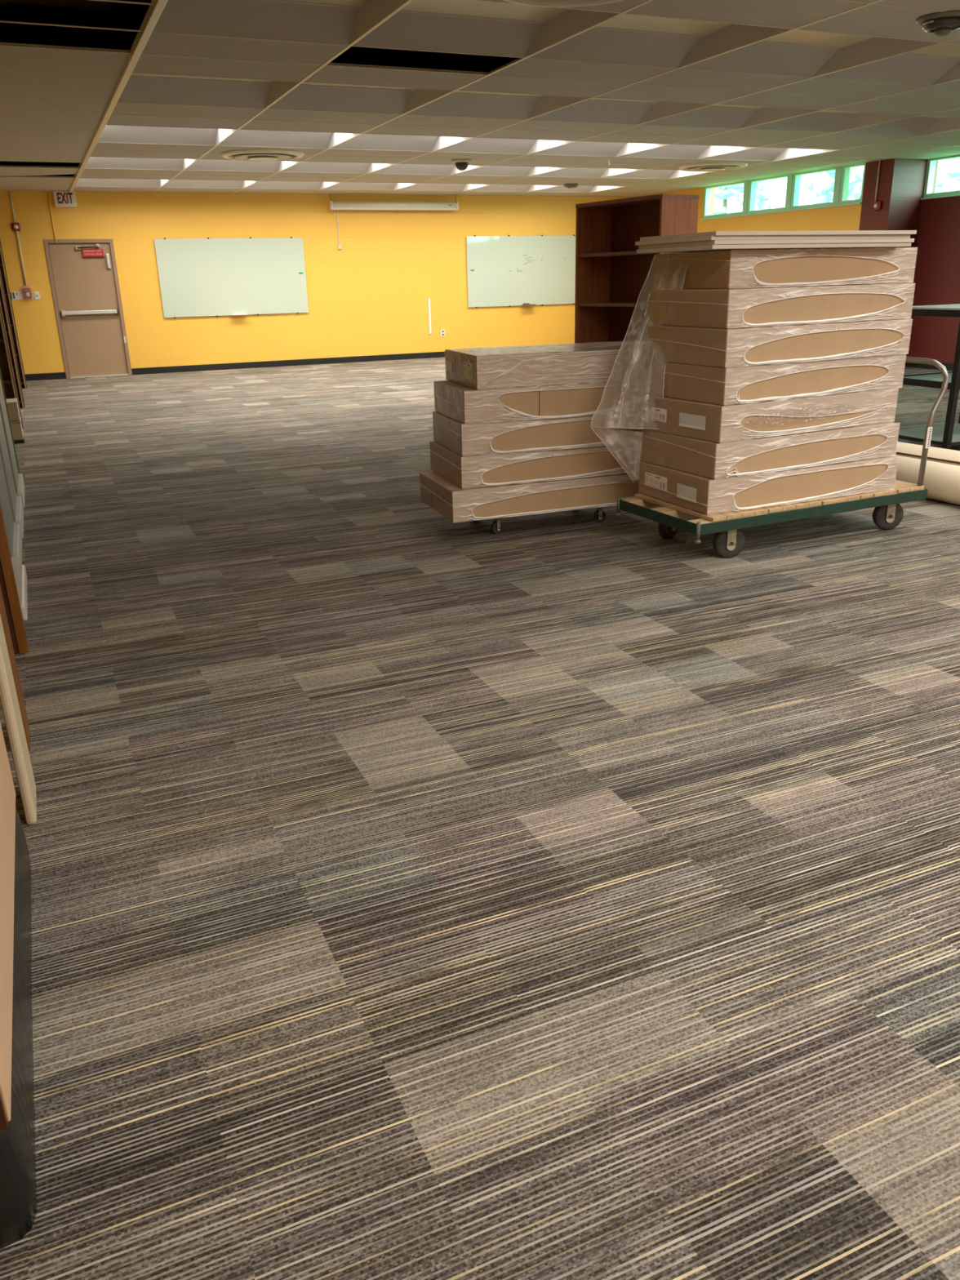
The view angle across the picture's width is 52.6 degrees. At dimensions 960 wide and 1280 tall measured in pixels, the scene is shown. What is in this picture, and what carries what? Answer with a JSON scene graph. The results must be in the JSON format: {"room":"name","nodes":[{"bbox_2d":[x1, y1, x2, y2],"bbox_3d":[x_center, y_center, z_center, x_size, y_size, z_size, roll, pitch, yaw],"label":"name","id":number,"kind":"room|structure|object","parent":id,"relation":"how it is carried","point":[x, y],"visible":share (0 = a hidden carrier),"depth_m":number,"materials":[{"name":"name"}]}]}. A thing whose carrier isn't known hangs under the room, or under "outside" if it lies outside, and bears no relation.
{"room":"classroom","nodes":[
{"label":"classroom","id":0,"kind":"room"},
{"bbox_2d":[0,0,518,68],"bbox_3d":[2.448,-4.728,5.994,13.350,0.150,23.670,-10,22,-22],"label":"ceiling slab","id":1,"kind":"structure","parent":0,"point":[122,15],"depth_m":8.96,"materials":[{"name":"black"}]},
{"bbox_2d":[0,191,635,374],"bbox_3d":[-2.251,-6.634,16.737,13.350,3.550,0.200,-10,22,-22],"label":"wall","id":2,"kind":"structure","parent":0,"point":[368,296],"depth_m":16.52,"materials":[{"name":"paint"}]},
{"bbox_2d":[53,191,76,207],"bbox_3d":[-6.270,-6.659,14.680,0.310,0.218,0.077,-10,22,-22],"label":"exit sign","id":3,"kind":"object","parent":2,"relation":"attached to","point":[61,198],"visible":1,"depth_m":14.65,"materials":[{"name":"white plastic"}]},
{"bbox_2d":[43,239,132,378],"bbox_3d":[-6.170,-5.218,15.342,1.000,2.050,0.212,-10,22,-22],"label":"door","id":4,"kind":"structure","parent":2,"relation":"in","point":[86,294],"depth_m":15.31,"materials":[{"name":"beige paint"}]},
{"bbox_2d":[81,248,104,257],"bbox_3d":[-6.008,-6.005,15.086,0.310,0.125,0.034,-10,22,-22],"label":"door sign","id":5,"kind":"object","parent":4,"relation":"attached to","point":[86,253],"visible":1,"depth_m":15.07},
{"bbox_2d":[154,236,308,318],"bbox_3d":[-4.043,-5.972,15.998,2.390,1.216,0.035,-10,22,-22],"label":"board","id":6,"kind":"object","parent":2,"relation":"attached to","point":[198,277],"visible":1,"depth_m":15.97,"materials":[{"name":"metal"}]},
{"bbox_2d":[25,351,444,381],"bbox_3d":[-2.520,-4.923,17.104,12.180,0.100,0.012,-10,22,-22],"label":"baseboard","id":7,"kind":"structure","parent":2,"relation":"attached to","point":[55,375],"depth_m":16.61,"materials":[{"name":"black rubber"}]},
{"bbox_2d":[466,234,575,307],"bbox_3d":[0.859,-6.831,17.989,2.388,1.236,0.036,-10,22,-22],"label":"board","id":8,"kind":"object","parent":2,"relation":"attached to","point":[508,270],"visible":0.97,"depth_m":17.93,"materials":[{"name":"metal"}]},
{"bbox_2d":[0,356,959,1279],"bbox_3d":[2.533,-1.275,7.278,13.350,0.120,23.670,-10,22,-22],"label":"floor","id":9,"kind":"structure","parent":0,"point":[417,893],"depth_m":2.38,"materials":[{"name":"carpet"}]},
{"bbox_2d":[0,453,22,565],"bbox_3d":[-2.718,-0.862,4.911,0.570,1.000,0.796,-10,22,-22],"label":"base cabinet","id":10,"kind":"object","parent":9,"relation":"on","point":[12,531],"visible":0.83,"depth_m":5.02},
{"bbox_2d":[0,301,22,428],"bbox_3d":[-5.210,-3.141,9.623,0.900,2.100,0.320,-10,22,-22],"label":"bookcase","id":11,"kind":"object","parent":9,"relation":"on","point":[6,365],"visible":0.58,"depth_m":9.98,"materials":[{"name":"brown wood"}]},
{"bbox_2d":[0,412,23,537],"bbox_3d":[-3.055,-1.151,5.637,0.570,1.050,0.796,-10,22,-22],"label":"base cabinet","id":12,"kind":"object","parent":9,"relation":"on","point":[15,503],"visible":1,"depth_m":5.70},
{"bbox_2d":[0,377,24,507],"bbox_3d":[-3.413,-1.454,6.405,0.570,1.100,0.796,-10,22,-22],"label":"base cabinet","id":13,"kind":"object","parent":9,"relation":"on","point":[18,479],"visible":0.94,"depth_m":6.42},
{"bbox_2d":[0,270,25,408],"bbox_3d":[-6.000,-3.764,11.351,0.900,2.100,0.320,-10,22,-22],"label":"bookcase","id":14,"kind":"object","parent":9,"relation":"on","point":[2,299],"visible":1,"depth_m":11.61,"materials":[{"name":"brown wood"}]},
{"bbox_2d":[0,239,26,388],"bbox_3d":[-7.064,-4.630,13.677,0.900,2.150,0.320,-10,22,-22],"label":"bookcase","id":15,"kind":"object","parent":9,"relation":"on","point":[2,268],"visible":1,"depth_m":13.89,"materials":[{"name":"brown wood"}]},
{"bbox_2d":[0,504,29,654],"bbox_3d":[-2.127,-0.487,3.646,0.606,1.150,0.304,-10,22,-22],"label":"wooden board","id":16,"kind":"object","parent":9,"relation":"on","point":[7,580],"visible":0.77,"depth_m":3.74,"materials":[{"name":"orange wood"}]},
{"bbox_2d":[0,585,30,751],"bbox_3d":[-1.451,-0.262,2.856,0.028,1.250,0.150,-10,22,-22],"label":"wooden board","id":17,"kind":"object","parent":9,"relation":"on","point":[2,611],"visible":0.49,"depth_m":2.96,"materials":[{"name":"orange wood"}]},
{"bbox_2d":[0,722,36,1248],"bbox_3d":[-1.177,0.340,1.650,0.623,0.950,1.070,-10,22,-22],"label":"cabinet","id":18,"kind":"object","parent":9,"relation":"on","point":[18,1184],"depth_m":1.64,"materials":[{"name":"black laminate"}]},
{"bbox_2d":[0,613,36,824],"bbox_3d":[-1.253,-0.124,2.470,0.026,1.250,0.220,-10,22,-22],"label":"leaning board","id":19,"kind":"object","parent":9,"relation":"on","point":[8,695],"visible":1,"depth_m":2.54,"materials":[{"name":"beige laminate"}]},
{"bbox_2d":[13,435,24,444],"bbox_3d":[-4.508,-1.877,9.152,0.398,0.028,0.360,-10,22,-22],"label":"floor mat","id":20,"kind":"object","parent":9,"relation":"on","point":[23,440],"visible":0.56,"depth_m":9.06,"materials":[{"name":"black rubber"}]},
{"bbox_2d":[10,417,23,439],"bbox_3d":[-4.512,-1.970,9.111,0.406,0.170,0.356,-10,22,-22],"label":"storage box","id":21,"kind":"object","parent":20,"relation":"on","point":[16,426],"visible":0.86,"depth_m":9.02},
{"bbox_2d":[5,398,20,421],"bbox_3d":[-4.516,-2.134,9.050,0.406,0.170,0.356,-10,22,-22],"label":"storage box","id":22,"kind":"object","parent":21,"relation":"on","point":[12,403],"visible":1,"depth_m":8.96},
{"bbox_2d":[12,564,27,621],"bbox_3d":[-2.165,-0.217,4.466,0.148,0.075,0.730,-10,22,-22],"label":"block","id":23,"kind":"object","parent":9,"relation":"on","point":[20,571],"visible":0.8,"depth_m":4.45,"materials":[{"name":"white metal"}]},
{"bbox_2d":[484,506,605,533],"bbox_3d":[0.312,-0.750,5.673,0.800,0.118,0.430,-9,22,-18],"label":"dolly","id":24,"kind":"object","parent":9,"relation":"on","point":[599,516],"visible":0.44,"depth_m":5.51,"materials":[{"name":"rubber"}]},
{"bbox_2d":[418,471,639,522],"bbox_3d":[0.314,-0.883,5.613,1.207,0.170,0.616,-9,22,-18],"label":"cardboard box","id":25,"kind":"object","parent":24,"relation":"on","point":[455,503],"visible":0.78,"depth_m":5.34,"materials":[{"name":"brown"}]},
{"bbox_2d":[429,440,641,488],"bbox_3d":[0.372,-1.062,5.603,1.207,0.170,0.619,-8,21,-17],"label":"cardboard box","id":26,"kind":"object","parent":25,"relation":"on","point":[515,468],"visible":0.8,"depth_m":5.32,"materials":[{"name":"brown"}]},
{"bbox_2d":[432,411,642,456],"bbox_3d":[0.388,-1.219,5.540,1.207,0.170,0.619,-7,21,-16],"label":"cardboard box","id":27,"kind":"object","parent":26,"relation":"on","point":[544,434],"visible":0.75,"depth_m":5.25,"materials":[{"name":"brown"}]},
{"bbox_2d":[432,379,650,423],"bbox_3d":[0.399,-1.377,5.479,1.207,0.171,0.619,-8,21,-16],"label":"cardboard box","id":28,"kind":"object","parent":27,"relation":"on","point":[464,404],"visible":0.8,"depth_m":5.20,"materials":[{"name":"cardboard"}]},
{"bbox_2d":[444,340,651,389],"bbox_3d":[0.463,-1.550,5.445,1.208,0.173,0.613,-8,21,-16],"label":"cardboard box","id":29,"kind":"object","parent":28,"relation":"on","point":[576,363],"visible":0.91,"depth_m":5.18,"materials":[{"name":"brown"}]},
{"bbox_2d":[574,194,699,342],"bbox_3d":[1.102,-2.212,7.096,0.334,1.830,0.904,-14,24,-31],"label":"bookcase","id":30,"kind":"object","parent":9,"relation":"on","point":[611,275],"visible":0.43,"depth_m":7.17,"materials":[{"name":"brown wood"}]},
{"bbox_2d":[615,356,949,557],"bbox_3d":[1.591,-0.992,5.124,1.624,0.894,0.705,-11,22,-24],"label":"cart","id":31,"kind":"object","parent":9,"relation":"on","point":[728,540],"visible":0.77,"depth_m":4.95,"materials":[{"name":"green paint"}]},
{"bbox_2d":[637,455,898,514],"bbox_3d":[1.518,-0.869,5.134,1.208,0.170,0.618,-10,22,-22],"label":"cardboard box","id":32,"kind":"object","parent":31,"relation":"on","point":[704,495],"visible":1,"depth_m":4.88,"materials":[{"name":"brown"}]},
{"bbox_2d":[645,473,664,489],"bbox_3d":[0.909,-0.820,5.029,0.001,0.056,0.180,-10,22,-22],"label":"label","id":33,"kind":"object","parent":32,"relation":"on","point":[659,477],"depth_m":5.01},
{"bbox_2d":[640,421,900,479],"bbox_3d":[1.520,-1.037,5.097,1.207,0.171,0.617,-11,22,-24],"label":"cardboard box","id":34,"kind":"object","parent":32,"relation":"on","point":[708,459],"visible":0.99,"depth_m":4.83,"materials":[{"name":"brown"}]},
{"bbox_2d":[640,387,898,442],"bbox_3d":[1.509,-1.205,5.060,1.208,0.170,0.617,-12,23,-26],"label":"cardboard box","id":35,"kind":"object","parent":34,"relation":"on","point":[717,423],"visible":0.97,"depth_m":4.79,"materials":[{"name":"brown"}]},
{"bbox_2d":[645,407,665,421],"bbox_3d":[0.893,-1.149,4.943,0.001,0.052,0.153,-12,23,-26],"label":"label","id":36,"kind":"object","parent":35,"relation":"attached to","point":[663,418],"depth_m":4.93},
{"bbox_2d":[644,354,906,404],"bbox_3d":[1.529,-1.373,5.021,1.207,0.171,0.619,-12,23,-26],"label":"cardboard box","id":37,"kind":"object","parent":35,"relation":"on","point":[788,380],"visible":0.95,"depth_m":4.75,"materials":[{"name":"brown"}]},
{"bbox_2d":[647,319,912,367],"bbox_3d":[1.529,-1.531,4.958,1.207,0.172,0.619,-11,23,-25],"label":"cardboard box","id":38,"kind":"object","parent":37,"relation":"on","point":[804,343],"visible":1,"depth_m":4.69,"materials":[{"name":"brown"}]},
{"bbox_2d":[648,283,915,328],"bbox_3d":[1.532,-1.704,4.934,1.207,0.172,0.618,-11,23,-25],"label":"cardboard box","id":39,"kind":"object","parent":38,"relation":"on","point":[729,308],"visible":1,"depth_m":4.67,"materials":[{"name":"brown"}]},
{"bbox_2d":[653,247,917,288],"bbox_3d":[1.575,-1.918,5.017,1.207,0.171,0.619,-11,22,-24],"label":"cardboard box","id":40,"kind":"object","parent":39,"relation":"on","point":[784,268],"visible":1,"depth_m":4.75,"materials":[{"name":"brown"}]},
{"bbox_2d":[591,255,688,481],"bbox_3d":[0.825,-1.365,4.979,0.401,1.132,0.351,-12,23,-27],"label":"sheet","id":41,"kind":"object","parent":40,"relation":"hanging from","point":[611,439],"visible":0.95,"depth_m":5.03,"materials":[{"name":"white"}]},
{"bbox_2d":[636,242,911,253],"bbox_3d":[1.468,-1.963,4.866,1.220,0.018,0.610,-10,22,-23],"label":"panel","id":42,"kind":"object","parent":40,"relation":"on","point":[808,246],"visible":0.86,"depth_m":4.63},
{"bbox_2d":[638,238,914,248],"bbox_3d":[1.479,-1.980,4.857,1.220,0.018,0.610,-10,22,-23],"label":"panel","id":43,"kind":"object","parent":42,"relation":"on","point":[877,240],"visible":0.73,"depth_m":4.58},
{"bbox_2d":[635,234,910,245],"bbox_3d":[1.460,-1.999,4.857,1.220,0.018,0.610,-11,22,-23],"label":"panel","id":44,"kind":"object","parent":43,"relation":"on","point":[894,236],"visible":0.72,"depth_m":4.58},
{"bbox_2d":[640,230,916,241],"bbox_3d":[1.482,-2.014,4.841,1.220,0.018,0.610,-10,22,-23],"label":"panel","id":45,"kind":"object","parent":44,"relation":"on","point":[849,232],"visible":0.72,"depth_m":4.57,"materials":[{"name":"cardboard"}]},
{"bbox_2d":[893,455,959,505],"bbox_3d":[2.832,-0.952,5.896,0.224,0.224,1.659,-11,23,-25],"label":"roll","id":46,"kind":"object","parent":9,"relation":"on","point":[941,481],"visible":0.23,"depth_m":5.87,"materials":[{"name":"paper"}]},
{"bbox_2d":[895,441,959,466],"bbox_3d":[3.126,-1.017,6.011,0.244,0.252,1.764,-12,23,-27],"label":"roll","id":47,"kind":"object","parent":9,"relation":"on","point":[944,455],"visible":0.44,"depth_m":6.22,"materials":[{"name":"brown cardboard"}]},
{"bbox_2d":[897,303,959,448],"bbox_3d":[3.711,-2.008,7.468,0.908,1.066,0.668,-10,22,-22],"label":"table","id":48,"kind":"object","parent":9,"relation":"on","point":[947,435],"visible":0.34,"depth_m":7.19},
{"bbox_2d":[902,372,952,382],"bbox_3d":[3.711,-2.014,7.466,0.900,0.010,0.660,-10,22,-22],"label":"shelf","id":49,"kind":"object","parent":48,"relation":"attached to","point":[930,376],"depth_m":7.49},
{"bbox_2d":[897,422,959,443],"bbox_3d":[3.720,-1.623,7.611,0.900,0.009,0.660,-10,22,-22],"label":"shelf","id":50,"kind":"object","parent":48,"relation":"attached to","point":[917,434],"depth_m":7.54,"materials":[{"name":"glass"}]},
{"bbox_2d":[0,0,959,196],"bbox_3d":[2.377,-3.870,6.270,12.746,0.016,23.266,-10,22,-22],"label":"ceiling","id":51,"kind":"structure","parent":0,"point":[53,103],"depth_m":8.27,"materials":[{"name":"tile"}]},
{"bbox_2d":[0,160,74,176],"bbox_3d":[2.107,-4.216,6.018,12.180,0.811,23.270,-10,22,-22],"label":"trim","id":52,"kind":"structure","parent":51,"relation":"attached to","point":[8,163],"depth_m":14.46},
{"bbox_2d":[68,0,168,192],"bbox_3d":[-1.502,-3.184,4.695,0.048,0.052,23.270,-10,22,-22],"label":"trim","id":53,"kind":"structure","parent":51,"relation":"attached to","point":[154,11],"depth_m":6.42,"materials":[{"name":"metal"}]},
{"bbox_2d":[72,162,169,186],"bbox_3d":[-5.063,-6.543,13.649,1.197,0.225,1.197,-10,22,-22],"label":"ceiling panel","id":54,"kind":"object","parent":51,"relation":"attached to","point":[82,182],"visible":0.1,"depth_m":14.10,"materials":[{"name":"white metal"}]},
{"bbox_2d":[84,156,196,169],"bbox_3d":[-4.078,-5.787,11.551,1.197,0.225,1.197,-10,22,-22],"label":"ceiling panel","id":55,"kind":"object","parent":51,"relation":"attached to","point":[93,162],"visible":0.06,"depth_m":12.00,"materials":[{"name":"white"}]},
{"bbox_2d":[97,124,235,145],"bbox_3d":[-3.093,-5.031,9.453,1.197,0.225,1.197,-10,22,-22],"label":"ceiling panel","id":56,"kind":"object","parent":51,"relation":"attached to","point":[111,133],"visible":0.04,"depth_m":9.87,"materials":[{"name":"white"}]},
{"bbox_2d":[117,44,298,107],"bbox_3d":[-2.107,-4.275,7.354,1.197,0.225,1.197,-10,22,-22],"label":"ceiling panel","id":57,"kind":"object","parent":51,"relation":"attached to","point":[140,87],"visible":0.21,"depth_m":7.73,"materials":[{"name":"white metal"}]},
{"bbox_2d":[161,179,256,188],"bbox_3d":[-3.949,-6.739,14.102,1.197,0.225,1.197,-10,22,-22],"label":"ceiling panel","id":58,"kind":"object","parent":51,"relation":"attached to","point":[173,183],"visible":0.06,"depth_m":14.56,"materials":[{"name":"white"}]},
{"bbox_2d":[186,159,298,171],"bbox_3d":[-2.963,-5.983,12.004,1.197,0.225,1.197,-10,22,-22],"label":"ceiling panel","id":59,"kind":"object","parent":51,"relation":"attached to","point":[201,164],"visible":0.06,"depth_m":12.45,"materials":[{"name":"white"}]},
{"bbox_2d":[219,148,304,161],"bbox_3d":[-2.462,-5.476,11.013,0.940,0.058,0.940,-10,22,-22],"label":"ceiling vent","id":60,"kind":"object","parent":51,"relation":"in","point":[250,154],"visible":1,"depth_m":10.85,"materials":[{"name":"metal"}]},
{"bbox_2d":[151,0,408,44],"bbox_3d":[-1.122,-3.518,5.256,1.197,0.225,1.197,-10,22,-22],"label":"ceiling panel","id":61,"kind":"object","parent":51,"relation":"attached to","point":[322,21],"visible":0.89,"depth_m":5.65,"materials":[{"name":"white metal"}]},
{"bbox_2d":[218,129,358,148],"bbox_3d":[-1.978,-5.227,9.906,1.197,0.225,1.197,-10,22,-22],"label":"ceiling panel","id":62,"kind":"object","parent":51,"relation":"attached to","point":[242,137],"visible":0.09,"depth_m":10.33,"materials":[{"name":"white"}]},
{"bbox_2d":[244,181,339,189],"bbox_3d":[-2.834,-6.935,14.555,1.197,0.225,1.197,-10,22,-22],"label":"ceiling panel","id":63,"kind":"object","parent":51,"relation":"attached to","point":[260,184],"visible":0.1,"depth_m":15.02,"materials":[{"name":"white"}]},
{"bbox_2d":[281,161,394,173],"bbox_3d":[-1.848,-6.179,12.457,1.197,0.225,1.197,-10,22,-22],"label":"ceiling panel","id":64,"kind":"object","parent":51,"relation":"attached to","point":[303,166],"visible":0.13,"depth_m":12.91,"materials":[{"name":"white"}]},
{"bbox_2d":[268,57,452,114],"bbox_3d":[-0.993,-4.471,7.807,1.197,0.225,1.197,-10,22,-22],"label":"ceiling panel","id":65,"kind":"object","parent":51,"relation":"attached to","point":[307,95],"visible":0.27,"depth_m":8.17,"materials":[{"name":"white metal"}]},
{"bbox_2d":[323,182,415,190],"bbox_3d":[-1.719,-7.131,15.008,1.197,0.225,1.197,-10,22,-22],"label":"ceiling panel","id":66,"kind":"object","parent":51,"relation":"attached to","point":[344,185],"visible":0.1,"depth_m":15.48,"materials":[{"name":"white"}]},
{"bbox_2d":[328,193,458,210],"bbox_3d":[-1.445,-7.461,16.562,2.290,0.245,0.120,-10,22,-22],"label":"projection screen","id":67,"kind":"object","parent":51,"relation":"hanging from","point":[410,206],"visible":1,"depth_m":16.54,"materials":[{"name":"white plastic"}]},
{"bbox_2d":[331,133,471,151],"bbox_3d":[-0.863,-5.423,10.359,1.197,0.225,1.197,-10,22,-22],"label":"ceiling panel","id":68,"kind":"object","parent":51,"relation":"attached to","point":[363,141],"visible":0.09,"depth_m":10.79,"materials":[{"name":"white"}]},
{"bbox_2d":[371,164,482,174],"bbox_3d":[-0.733,-6.375,12.910,1.197,0.225,1.197,-10,22,-22],"label":"ceiling panel","id":69,"kind":"object","parent":51,"relation":"attached to","point":[422,169],"visible":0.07,"depth_m":13.38,"materials":[{"name":"white"}]},
{"bbox_2d":[396,183,488,191],"bbox_3d":[-0.604,-7.327,15.461,1.197,0.225,1.197,-10,22,-22],"label":"ceiling panel","id":70,"kind":"object","parent":51,"relation":"attached to","point":[438,187],"visible":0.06,"depth_m":15.95,"materials":[{"name":"white"}]},
{"bbox_2d":[451,158,471,170],"bbox_3d":[-0.225,-5.870,12.014,0.260,0.120,0.260,-10,22,-22],"label":"dome camera","id":71,"kind":"object","parent":51,"relation":"attached to","point":[461,164],"visible":1,"depth_m":11.94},
{"bbox_2d":[354,0,617,57],"bbox_3d":[-0.007,-3.714,5.709,1.197,0.225,1.197,-10,22,-22],"label":"ceiling panel","id":72,"kind":"object","parent":51,"relation":"attached to","point":[464,26],"visible":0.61,"depth_m":6.04,"materials":[{"name":"white metal"}]},
{"bbox_2d":[406,64,589,119],"bbox_3d":[0.122,-4.667,8.260,1.197,0.225,1.197,-10,22,-22],"label":"ceiling panel","id":73,"kind":"object","parent":51,"relation":"attached to","point":[458,103],"visible":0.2,"depth_m":8.64,"materials":[{"name":"white metal"}]},
{"bbox_2d":[434,137,573,154],"bbox_3d":[0.252,-5.619,10.812,1.197,0.225,1.197,-10,22,-22],"label":"ceiling panel","id":74,"kind":"object","parent":51,"relation":"attached to","point":[495,145],"visible":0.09,"depth_m":11.25,"materials":[{"name":"white"}]},
{"bbox_2d":[454,165,564,176],"bbox_3d":[0.382,-6.571,13.363,1.197,0.225,1.197,-10,22,-22],"label":"ceiling panel","id":75,"kind":"object","parent":51,"relation":"attached to","point":[486,170],"visible":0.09,"depth_m":13.83,"materials":[{"name":"white"}]},
{"bbox_2d":[466,184,558,191],"bbox_3d":[0.511,-7.523,15.914,1.197,0.225,1.197,-10,22,-22],"label":"ceiling panel","id":76,"kind":"object","parent":51,"relation":"attached to","point":[507,188],"visible":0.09,"depth_m":16.40,"materials":[{"name":"white"}]},
{"bbox_2d":[153,0,959,197],"bbox_3d":[2.400,-3.865,6.282,10.995,0.006,23.270,-10,22,-22],"label":"trim","id":77,"kind":"structure","parent":51,"relation":"attached to","point":[408,2],"depth_m":8.36,"materials":[{"name":"metal"}]},
{"bbox_2d":[502,0,622,7],"bbox_3d":[0.464,-3.230,4.783,0.940,0.058,0.940,-10,22,-22],"label":"ceiling vent","id":78,"kind":"object","parent":51,"relation":"in","point":[545,3],"visible":1,"depth_m":5.11,"materials":[{"name":"metal"}]},
{"bbox_2d":[531,185,623,192],"bbox_3d":[1.626,-7.719,16.367,1.197,0.225,1.197,-10,22,-22],"label":"ceiling panel","id":79,"kind":"object","parent":51,"relation":"attached to","point":[579,188],"visible":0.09,"depth_m":16.87,"materials":[{"name":"white"}]},
{"bbox_2d":[531,167,642,177],"bbox_3d":[1.496,-6.767,13.816,1.197,0.225,1.197,-10,22,-22],"label":"ceiling panel","id":80,"kind":"object","parent":51,"relation":"attached to","point":[570,171],"visible":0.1,"depth_m":14.29,"materials":[{"name":"white"}]},
{"bbox_2d":[530,141,666,156],"bbox_3d":[1.367,-5.815,11.264,1.197,0.225,1.197,-10,22,-22],"label":"ceiling panel","id":81,"kind":"object","parent":51,"relation":"attached to","point":[578,148],"visible":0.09,"depth_m":11.71,"materials":[{"name":"white"}]},
{"bbox_2d":[531,97,711,124],"bbox_3d":[1.237,-4.862,8.713,1.197,0.225,1.197,-10,22,-22],"label":"ceiling panel","id":82,"kind":"object","parent":51,"relation":"attached to","point":[593,109],"visible":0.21,"depth_m":9.12,"materials":[{"name":"white metal"}]},
{"bbox_2d":[603,168,709,178],"bbox_3d":[2.611,-6.963,14.268,1.197,0.225,1.197,-10,22,-22],"label":"ceiling panel","id":83,"kind":"object","parent":51,"relation":"attached to","point":[644,174],"visible":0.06,"depth_m":14.76,"materials":[{"name":"white"}]},
{"bbox_2d":[530,13,789,67],"bbox_3d":[1.108,-3.910,6.162,1.197,0.225,1.197,-10,22,-22],"label":"ceiling panel","id":84,"kind":"object","parent":51,"relation":"attached to","point":[628,39],"visible":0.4,"depth_m":6.51,"materials":[{"name":"white metal"}]},
{"bbox_2d":[618,144,755,158],"bbox_3d":[2.482,-6.011,11.717,1.197,0.225,1.197,-10,22,-22],"label":"ceiling panel","id":85,"kind":"object","parent":51,"relation":"attached to","point":[672,151],"visible":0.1,"depth_m":12.17,"materials":[{"name":"white"}]},
{"bbox_2d":[677,161,747,171],"bbox_3d":[3.197,-6.489,13.363,0.940,0.058,0.940,-10,22,-22],"label":"ceiling vent","id":86,"kind":"object","parent":51,"relation":"in","point":[717,166],"visible":1,"depth_m":13.16,"materials":[{"name":"metal"}]},
{"bbox_2d":[643,104,818,128],"bbox_3d":[2.352,-5.059,9.166,1.197,0.225,1.197,-10,22,-22],"label":"ceiling panel","id":87,"kind":"object","parent":51,"relation":"attached to","point":[726,116],"visible":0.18,"depth_m":9.59,"materials":[{"name":"white metal"}]},
{"bbox_2d":[700,146,832,160],"bbox_3d":[3.596,-6.207,12.170,1.197,0.225,1.197,-10,22,-22],"label":"ceiling panel","id":88,"kind":"object","parent":51,"relation":"attached to","point":[759,153],"visible":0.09,"depth_m":12.63,"materials":[{"name":"white"}]},
{"bbox_2d":[684,29,938,76],"bbox_3d":[2.223,-4.106,6.615,1.197,0.225,1.197,-10,22,-22],"label":"ceiling panel","id":89,"kind":"object","parent":51,"relation":"attached to","point":[796,52],"visible":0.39,"depth_m":6.97,"materials":[{"name":"white metal"}]},
{"bbox_2d":[745,110,919,132],"bbox_3d":[3.467,-5.255,9.619,1.197,0.225,1.197,-10,22,-22],"label":"ceiling panel","id":90,"kind":"object","parent":51,"relation":"attached to","point":[824,121],"visible":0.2,"depth_m":10.05,"materials":[{"name":"white metal"}]},
{"bbox_2d":[839,115,959,136],"bbox_3d":[4.582,-5.450,10.072,1.197,0.225,1.197,-10,22,-22],"label":"ceiling panel","id":91,"kind":"object","parent":51,"relation":"attached to","point":[921,125],"visible":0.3,"depth_m":10.54,"materials":[{"name":"white metal"}]},
{"bbox_2d":[915,9,959,36],"bbox_3d":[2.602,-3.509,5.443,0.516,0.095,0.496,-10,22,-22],"label":"smoke detector","id":92,"kind":"object","parent":51,"relation":"attached to","point":[941,24],"visible":1,"depth_m":5.43,"materials":[{"name":"grey plastic"}]},
{"bbox_2d":[648,162,865,232],"bbox_3d":[4.283,-6.635,16.307,0.220,3.550,5.820,-10,22,-22],"label":"wall","id":93,"kind":"structure","parent":0,"point":[842,218],"depth_m":15.00,"materials":[{"name":"paint"}]},
{"bbox_2d":[700,162,866,220],"bbox_3d":[4.634,-6.941,15.148,0.160,0.524,3.730,-10,22,-22],"label":"window","id":94,"kind":"structure","parent":93,"relation":"in","point":[842,178],"depth_m":14.82,"materials":[{"name":"green glass"}]},
{"bbox_2d":[858,158,938,319],"bbox_3d":[5.824,-5.698,13.685,0.790,3.550,0.520,-10,22,-22],"label":"wall pier","id":95,"kind":"object","parent":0,"point":[901,181],"visible":0.07,"depth_m":13.29,"materials":[{"name":"paint"}]},
{"bbox_2d":[905,154,959,363],"bbox_3d":[9.611,-3.038,6.282,0.220,3.550,16.930,-10,22,-22],"label":"wall","id":96,"kind":"structure","parent":0,"point":[936,273],"depth_m":13.35,"materials":[{"name":"paint"}]},
{"bbox_2d":[904,362,953,370],"bbox_3d":[8.005,-2.338,9.457,0.582,0.100,23.258,-10,22,-22],"label":"baseboard","id":97,"kind":"structure","parent":96,"relation":"attached to","point":[948,366],"depth_m":13.72,"materials":[{"name":"black rubber"}]},
{"bbox_2d":[920,154,959,199],"bbox_3d":[7.519,-5.227,10.322,0.160,0.504,6.930,-10,22,-22],"label":"window","id":98,"kind":"structure","parent":96,"relation":"in","point":[927,194],"depth_m":13.21,"materials":[{"name":"green glass"}]},
{"label":"outside","id":99,"kind":"structure","parent":0,"visible":0},
{"bbox_3d":[27.052,-8.176,27.187,47.700,0.200,90.000,-10,22,-22],"label":"lawn","id":100,"kind":"structure","parent":99,"visible":0},
{"bbox_2d":[712,181,772,214],"bbox_3d":[8.938,-14.986,36.100,3.842,7.197,4.018,-10,22,-22],"label":"tree","id":101,"kind":"object","parent":100,"relation":"on","point":[722,193],"visible":0.16,"depth_m":34.59,"materials":[{"name":"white plant"}]},
{"bbox_2d":[807,167,863,204],"bbox_3d":[12.184,-13.016,31.484,3.213,6.573,3.380,13,25,34],"label":"tree","id":102,"kind":"object","parent":100,"relation":"on","point":[855,188],"visible":0.08,"depth_m":30.52,"materials":[{"name":"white plant"}]},
{"bbox_2d":[935,157,959,191],"bbox_3d":[11.911,-9.336,20.424,4.989,7.400,4.221,10,23,27],"label":"tree","id":103,"kind":"object","parent":100,"relation":"on","point":[951,167],"visible":0.14,"depth_m":21.31,"materials":[{"name":"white plant"}]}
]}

